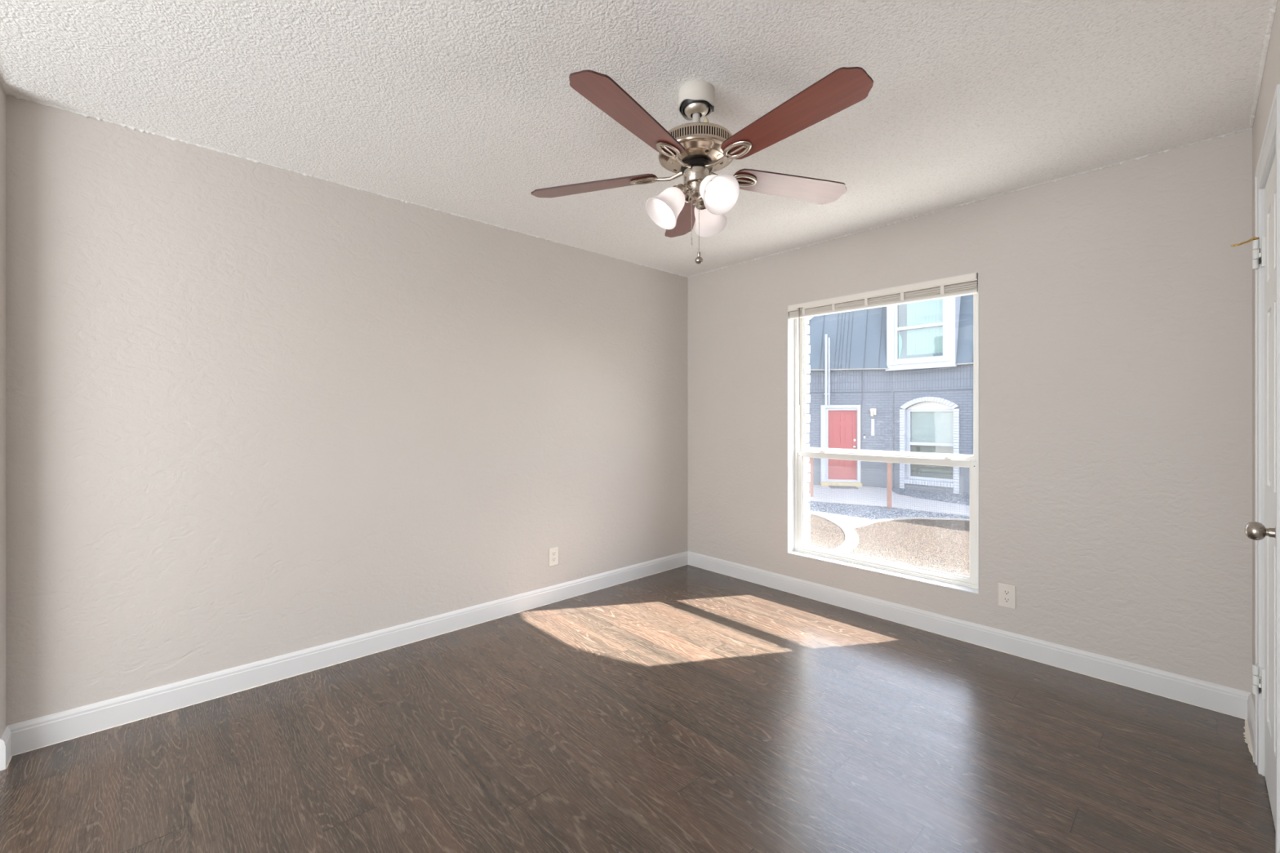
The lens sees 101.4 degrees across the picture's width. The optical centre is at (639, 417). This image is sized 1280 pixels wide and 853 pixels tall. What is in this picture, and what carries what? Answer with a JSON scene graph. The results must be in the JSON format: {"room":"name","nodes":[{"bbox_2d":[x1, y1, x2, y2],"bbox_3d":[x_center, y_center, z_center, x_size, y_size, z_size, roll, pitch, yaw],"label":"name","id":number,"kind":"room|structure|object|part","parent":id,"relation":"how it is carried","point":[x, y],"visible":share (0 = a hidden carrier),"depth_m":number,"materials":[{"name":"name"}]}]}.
{"room":"empty bedroom","nodes":[
{"label":"empty bedroom","id":0,"kind":"room"},
{"bbox_2d":[0,81,5,737],"bbox_3d":[-1.219,0.029,0.630,0.120,2.440,3.424,0,0,-43],"label":"wall","id":1,"kind":"structure","parent":0,"point":[2,94],"depth_m":1.88,"materials":[{"name":"paint"}]},
{"bbox_2d":[0,725,12,770],"bbox_3d":[-2.292,1.193,1.895,0.017,0.112,0.110,0,0,-43],"label":"baseboard","id":2,"kind":"structure","parent":1,"relation":"attached to","point":[6,756],"depth_m":1.87,"materials":[{"name":"white paint"}]},
{"bbox_2d":[5,94,687,725],"bbox_3d":[-1.054,0.129,3.246,4.068,2.640,0.200,0,0,-43],"label":"wall","id":3,"kind":"structure","parent":0,"point":[255,412],"depth_m":2.49,"materials":[{"name":"paint"}]},
{"bbox_2d":[5,551,688,755],"bbox_3d":[-0.958,1.193,3.186,3.728,0.112,0.018,0,0,-43],"label":"baseboard","id":4,"kind":"structure","parent":3,"relation":"attached to","point":[28,735],"depth_m":2.50,"materials":[{"name":"white paint"}]},
{"bbox_2d":[548,546,558,566],"bbox_3d":[-0.582,0.941,3.540,0.074,0.122,0.008,0,0,-43],"label":"wall outlet","id":5,"kind":"object","parent":3,"relation":"attached to","point":[553,552],"visible":1,"depth_m":3.53,"materials":[{"name":"white plastic"}]},
{"bbox_2d":[0,0,1272,276],"bbox_3d":[0.165,-1.291,2.042,4.228,0.200,3.624,0,0,-43],"label":"ceiling","id":6,"kind":"structure","parent":0,"point":[469,108],"depth_m":1.91,"materials":[{"name":"white paint"}]},
{"bbox_2d":[530,66,873,264],"bbox_3d":[0.223,-0.872,1.877,1.259,0.638,1.230,0,0,-43],"label":"ceiling fan","id":7,"kind":"object","parent":6,"relation":"hanging from","point":[695,150],"visible":1,"depth_m":1.80,"materials":[{"name":"brown wood"}]},
{"bbox_3d":[-0.181,-0.893,2.027,0.506,0.006,0.136,-1,11,16],"label":"blade","id":8,"kind":"part","parent":7,"relation":"part of","materials":[{"name":"brown wood"}]},
{"bbox_3d":[-0.020,-0.902,1.582,0.136,0.006,0.506,13,7,33],"label":"blade","id":9,"kind":"part","parent":7,"relation":"part of","materials":[{"name":"brown wood"}]},
{"bbox_3d":[0.088,-0.749,1.867,0.143,0.147,0.130,0,0,-43],"label":"lamp shade","id":10,"kind":"part","parent":7,"relation":"part of","materials":[{"name":"white glass"}]},
{"bbox_3d":[0.108,-0.768,1.872,0.077,0.084,0.061,0,0,-43],"label":"bulb","id":11,"kind":"part","parent":7,"relation":"part of","materials":[{"name":"white glass"}]},
{"bbox_3d":[0.193,-0.894,2.318,0.136,0.006,0.506,-13,0,-2],"label":"blade","id":12,"kind":"part","parent":7,"relation":"part of","materials":[{"name":"brown wood"}]},
{"bbox_3d":[0.144,-0.812,1.890,0.068,0.068,0.078,0,0,30],"label":"lamp arm","id":13,"kind":"part","parent":7,"relation":"part of","materials":[{"name":"silver metal"}]},
{"bbox_3d":[0.186,-0.733,1.889,0.002,0.172,0.003,0,0,-43],"label":"pull chain","id":14,"kind":"part","parent":7,"relation":"part of","materials":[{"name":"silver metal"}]},
{"bbox_3d":[0.212,-0.702,1.885,0.002,0.226,0.003,0,0,-43],"label":"pull chain","id":15,"kind":"part","parent":7,"relation":"part of","materials":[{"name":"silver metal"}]},
{"bbox_3d":[0.224,-0.817,1.984,0.085,0.062,0.071,0,0,-43],"label":"lamp arm","id":16,"kind":"part","parent":7,"relation":"part of","materials":[{"name":"silver metal"}]},
{"bbox_3d":[0.229,-0.815,1.855,0.072,0.064,0.085,0,0,-43],"label":"lamp arm","id":17,"kind":"part","parent":7,"relation":"part of","materials":[{"name":"silver metal"}]},
{"bbox_3d":[0.259,-0.775,2.058,0.146,0.137,0.132,0,0,-43],"label":"lamp shade","id":18,"kind":"part","parent":7,"relation":"part of","materials":[{"name":"white glass"}]},
{"bbox_3d":[0.250,-0.783,1.803,0.061,0.076,0.084,0,0,-43],"label":"bulb","id":19,"kind":"part","parent":7,"relation":"part of","materials":[{"name":"white glass"}]},
{"bbox_3d":[0.253,-0.764,1.779,0.128,0.142,0.147,0,0,-43],"label":"lamp shade","id":20,"kind":"part","parent":7,"relation":"part of","materials":[{"name":"white glass"}]},
{"bbox_3d":[0.585,-0.903,2.053,0.506,0.006,0.136,0,-13,-20],"label":"blade","id":21,"kind":"part","parent":7,"relation":"part of","materials":[{"name":"brown wood"}]},
{"bbox_3d":[0.454,-0.908,1.598,0.136,0.006,0.506,15,-10,-37],"label":"blade","id":22,"kind":"part","parent":7,"relation":"part of","materials":[{"name":"brown wood"}]},
{"bbox_2d":[0,564,1275,852],"bbox_3d":[0.071,1.349,1.921,3.928,0.200,3.774,0,0,-43],"label":"floor","id":23,"kind":"structure","parent":0,"point":[687,708],"depth_m":1.95,"materials":[{"name":"wood"}]},
{"bbox_2d":[687,129,1252,693],"bbox_3d":[1.584,0.129,3.282,0.140,2.640,3.324,0,0,-43],"label":"wall","id":24,"kind":"structure","parent":0,"point":[1115,301],"depth_m":2.57,"materials":[{"name":"paint"}]},
{"bbox_2d":[787,271,978,594],"bbox_3d":[1.522,0.087,3.371,0.179,1.770,1.187,0,0,-43],"label":"window","id":25,"kind":"structure","parent":24,"relation":"in","point":[797,451],"depth_m":3.58,"materials":[{"name":"white paint"}]},
{"bbox_2d":[787,272,977,404],"bbox_3d":[1.472,-0.440,3.325,0.072,0.708,1.173,0,0,-43],"label":"window blind","id":26,"kind":"object","parent":25,"relation":"attached to","point":[967,284],"visible":0.94,"depth_m":3.23,"materials":[{"name":"beige plastic"}]},
{"bbox_3d":[1.480,-0.703,3.332,0.049,0.030,1.165,0,0,-43],"label":"rail","id":27,"kind":"part","parent":26,"relation":"part of","materials":[{"name":"white plastic"}]},
{"bbox_3d":[1.535,0.599,3.389,0.030,0.701,1.127,0,0,-43],"label":"sash","id":28,"kind":"part","parent":25,"relation":"part of","materials":[{"name":"white plastic"}]},
{"bbox_3d":[1.560,-0.251,3.413,0.030,1.044,1.127,0,0,-43],"label":"sash","id":29,"kind":"part","parent":25,"relation":"part of","materials":[{"name":"clear glass"}]},
{"bbox_3d":[1.579,0.589,3.429,0.012,0.740,1.120,0,0,-43],"label":"screen frame","id":30,"kind":"part","parent":25,"relation":"part of","materials":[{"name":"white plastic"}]},
{"bbox_2d":[688,551,1250,719],"bbox_3d":[1.458,1.193,3.301,0.019,0.112,3.124,0,0,-43],"label":"baseboard","id":31,"kind":"structure","parent":24,"relation":"attached to","point":[1230,701],"depth_m":2.75,"materials":[{"name":"white paint"}]},
{"bbox_2d":[998,582,1015,608],"bbox_3d":[1.946,0.949,2.779,0.008,0.122,0.078,0,0,-43],"label":"wall outlet","id":32,"kind":"object","parent":24,"relation":"attached to","point":[1006,593],"visible":1,"depth_m":2.78,"materials":[{"name":"white plastic"}]},
{"bbox_2d":[1003,596,1010,602],"bbox_3d":[1.944,0.969,2.777,0.003,0.027,0.034,0,0,-43],"label":"receptacle","id":33,"kind":"object","parent":32,"relation":"attached to","point":[1006,599],"depth_m":2.78,"materials":[{"name":"white plastic"}]},
{"bbox_2d":[1003,589,1010,595],"bbox_3d":[1.944,0.929,2.777,0.003,0.027,0.034,0,0,-43],"label":"receptacle","id":34,"kind":"object","parent":32,"relation":"attached to","point":[1006,592],"depth_m":2.78,"materials":[{"name":"white plastic"}]},
{"bbox_2d":[1252,0,1279,702],"bbox_3d":[1.172,0.129,0.742,3.948,2.640,0.253,0,0,-43],"label":"wall","id":35,"kind":"structure","parent":0,"point":[1271,73],"depth_m":2.03,"materials":[{"name":"paint"}]},
{"bbox_2d":[5,0,1277,277],"bbox_3d":[0.108,-1.186,2.029,3.728,0.012,3.166,0,0,-43],"label":"trim","id":36,"kind":"structure","parent":35,"relation":"attached to","point":[1273,3],"depth_m":2.38,"materials":[{"name":"white paint"}]},
{"bbox_2d":[1243,693,1254,762],"bbox_3d":[2.367,1.193,2.032,0.403,0.112,0.034,0,0,-43],"label":"baseboard","id":37,"kind":"structure","parent":35,"relation":"attached to","point":[1249,727],"depth_m":2.04,"materials":[{"name":"white paint"}]},
{"bbox_2d":[1231,153,1275,831],"bbox_3d":[1.961,0.225,1.655,0.590,2.032,0.117,0,0,-43],"label":"door","id":38,"kind":"structure","parent":35,"relation":"in","point":[1255,531],"depth_m":1.69,"materials":[{"name":"white paint"}]},
{"bbox_3d":[1.777,0.327,1.496,0.064,0.064,0.068,0,0,-43],"label":"knob","id":39,"kind":"part","parent":38,"relation":"part of","materials":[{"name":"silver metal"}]},
{"bbox_3d":[1.977,0.225,1.616,0.560,2.032,0.032,0,0,-43],"label":"panel","id":40,"kind":"part","parent":38,"relation":"part of","materials":[{"name":"white paint"}]},
{"bbox_2d":[1254,84,1279,852],"bbox_3d":[1.959,0.184,1.636,0.736,2.130,0.013,0,0,-43],"label":"trim","id":41,"kind":"structure","parent":35,"relation":"attached to","point":[1272,135],"depth_m":1.73,"materials":[{"name":"white paint"}]},
{"bbox_2d":[1262,142,1275,776],"bbox_3d":[2.003,0.219,1.587,0.600,2.060,0.128,0,0,-43],"label":"trim","id":42,"kind":"structure","parent":35,"relation":"attached to","point":[1274,148],"depth_m":1.82,"materials":[{"name":"white paint"}]},
{"bbox_3d":[1.597,0.314,3.514,0.125,3.370,15.000,0,0,-43],"label":"wall","id":43,"kind":"structure","parent":0,"visible":0},
{"bbox_2d":[805,316,813,545],"bbox_3d":[1.650,0.042,3.480,0.155,2.162,1.398,0,0,-43],"label":"trim","id":44,"kind":"structure","parent":43,"relation":"attached to","point":[807,327],"depth_m":3.93,"materials":[{"name":"white paint"}]},
{"label":"outside","id":45,"kind":"structure","parent":0,"visible":0},
{"bbox_3d":[8.644,2.164,13.409,23.750,0.270,30.000,0,0,-43],"label":"ground","id":46,"kind":"structure","parent":45,"visible":0},
{"bbox_2d":[807,514,845,549],"bbox_3d":[-0.276,2.004,10.402,6.456,0.050,8.332,0,0,-43],"label":"gravel","id":47,"kind":"object","parent":46,"relation":"on","point":[824,533],"visible":0.06,"depth_m":8.85,"materials":[{"name":"beige gravel"}]},
{"bbox_2d":[805,511,858,552],"bbox_3d":[2.259,2.002,9.638,3.165,0.095,5.520,0,0,18],"label":"edging","id":48,"kind":"object","parent":47,"relation":"on","point":[851,542],"visible":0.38,"depth_m":8.75,"materials":[{"name":"white concrete"}]},
{"bbox_2d":[805,484,969,515],"bbox_3d":[6.911,2.024,12.033,3.622,0.070,9.406,0,0,-43],"label":"walkway","id":49,"kind":"structure","parent":46,"relation":"on","point":[864,495],"depth_m":12.58,"materials":[{"name":"concrete"}]},
{"bbox_2d":[808,457,813,497],"bbox_3d":[4.297,1.499,13.146,0.116,1.000,0.116,0,0,19],"label":"post","id":50,"kind":"object","parent":49,"relation":"on","point":[811,460],"visible":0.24,"depth_m":13.10,"materials":[{"name":"brown wood"}]},
{"bbox_2d":[820,481,862,487],"bbox_3d":[5.812,1.944,15.162,1.120,0.110,0.240,0,0,12],"label":"doorstep","id":51,"kind":"object","parent":49,"relation":"on","point":[822,483],"visible":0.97,"depth_m":15.07,"materials":[{"name":"beige concrete"}]},
{"bbox_2d":[828,485,858,488],"bbox_3d":[5.733,1.978,14.780,0.720,0.018,0.480,0,0,12],"label":"doormat","id":52,"kind":"object","parent":49,"relation":"on","point":[830,486],"visible":1,"depth_m":14.79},
{"bbox_2d":[805,486,969,525],"bbox_3d":[7.805,2.026,9.236,6.840,0.045,21.000,0,0,-43],"label":"walkway","id":53,"kind":"structure","parent":46,"relation":"on","point":[850,514],"depth_m":11.34,"materials":[{"name":"grey concrete"}]},
{"bbox_2d":[886,462,892,508],"bbox_3d":[5.483,1.499,11.520,0.101,1.000,0.101,0,0,19],"label":"post","id":54,"kind":"object","parent":53,"relation":"on","point":[889,464],"visible":0.84,"depth_m":11.48,"materials":[{"name":"brown wood"}]},
{"bbox_2d":[805,294,973,494],"bbox_3d":[8.833,-1.011,14.585,10.205,6.320,15.216,0,0,-43],"label":"townhouse","id":55,"kind":"structure","parent":46,"relation":"on","point":[931,411],"depth_m":14.83,"materials":[{"name":"grey brick"}]},
{"bbox_2d":[823,333,830,404],"bbox_3d":[5.443,-1.376,15.251,0.160,2.050,0.236,0,0,12],"label":"downpipe","id":56,"kind":"object","parent":55,"relation":"attached to","point":[827,340],"visible":1,"depth_m":15.15,"materials":[{"name":"white metal"}]},
{"bbox_3d":[5.857,0.779,15.341,1.095,2.260,0.210,0,0,12],"label":"door casing","id":57,"kind":"part","parent":55,"relation":"part of","materials":[{"name":"white wood"}]},
{"bbox_3d":[5.926,0.811,15.366,0.800,2.025,0.054,0,0,12],"label":"door","id":58,"kind":"part","parent":55,"relation":"part of","materials":[{"name":"red paint"}]},
{"bbox_3d":[3.816,-1.379,15.653,7.050,0.027,0.210,0,0,12],"label":"eave trim","id":59,"kind":"part","parent":55,"relation":"part of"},
{"bbox_2d":[860,369,863,449],"bbox_3d":[6.418,-0.081,15.149,0.074,2.561,0.028,0,0,28],"label":"hanging cable","id":60,"kind":"object","parent":55,"relation":"hanging from","point":[862,370],"visible":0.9,"depth_m":15.15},
{"bbox_2d":[871,418,874,435],"bbox_3d":[6.708,0.294,15.097,0.090,0.480,0.022,0,0,12],"label":"number plate","id":61,"kind":"object","parent":55,"relation":"attached to","point":[872,420],"visible":1,"depth_m":15.09,"materials":[{"name":"white plastic"}]},
{"bbox_2d":[870,408,875,416],"bbox_3d":[6.691,-0.136,15.040,0.140,0.220,0.140,0,0,12],"label":"wall lamp","id":62,"kind":"object","parent":55,"relation":"attached to","point":[873,412],"visible":1,"depth_m":14.99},
{"bbox_2d":[898,333,902,359],"bbox_3d":[7.336,-2.006,14.759,0.010,0.810,0.100,0,0,-43],"label":"curtain","id":63,"kind":"object","parent":55,"relation":"hanging from","point":[900,336],"depth_m":14.76,"materials":[{"name":"teal fabric"}]},
{"bbox_3d":[7.655,-2.551,14.332,0.080,2.000,1.320,0,0,-43],"label":"window sash","id":64,"kind":"part","parent":55,"relation":"part of","materials":[{"name":"white plastic"}]},
{"bbox_2d":[894,366,951,373],"bbox_3d":[7.693,-1.329,14.212,0.038,0.174,1.489,0,0,-44],"label":"cable","id":65,"kind":"object","parent":55,"relation":"attached to","point":[951,366],"visible":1,"depth_m":14.22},
{"bbox_3d":[7.973,-2.561,14.618,1.025,2.480,1.790,0,0,-43],"label":"dormer casing","id":66,"kind":"part","parent":55,"relation":"part of","materials":[{"name":"white wood"}]},
{"bbox_2d":[906,298,942,355],"bbox_3d":[7.796,-2.531,14.300,0.024,2.000,0.958,0,0,-43],"label":"curtain","id":67,"kind":"object","parent":55,"relation":"hanging from","point":[926,341],"depth_m":14.29,"materials":[{"name":"teal fabric"}]},
{"bbox_3d":[7.979,0.757,14.386,0.090,1.953,1.214,0,0,-43],"label":"window sash","id":68,"kind":"part","parent":55,"relation":"part of","materials":[{"name":"white plastic"}]},
{"bbox_3d":[8.001,-0.326,14.406,0.070,0.210,1.240,0,0,-43],"label":"arch panel","id":69,"kind":"part","parent":55,"relation":"part of","materials":[{"name":"white paint"}]},
{"bbox_2d":[911,411,953,443],"bbox_3d":[8.047,0.289,14.415,0.030,0.920,1.130,0,0,-43],"label":"blind","id":70,"kind":"object","parent":55,"relation":"hanging from","point":[937,427],"depth_m":14.40,"materials":[{"name":"white fabric"}]},
{"bbox_3d":[10.222,-1.379,11.672,0.210,0.027,9.050,0,0,-43],"label":"eave trim","id":71,"kind":"part","parent":55,"relation":"part of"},
{"bbox_2d":[848,519,969,576],"bbox_3d":[6.774,2.006,3.949,8.078,0.045,14.622,0,0,-43],"label":"gravel","id":72,"kind":"object","parent":46,"relation":"on","point":[942,545],"visible":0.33,"depth_m":8.19,"materials":[{"name":"beige gravel"}]},
{"bbox_2d":[849,516,969,528],"bbox_3d":[6.750,2.005,8.961,6.068,0.088,1.855,0,0,23],"label":"edging","id":73,"kind":"object","parent":72,"relation":"on","point":[868,522],"visible":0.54,"depth_m":10.10,"materials":[{"name":"white concrete"}]}
]}

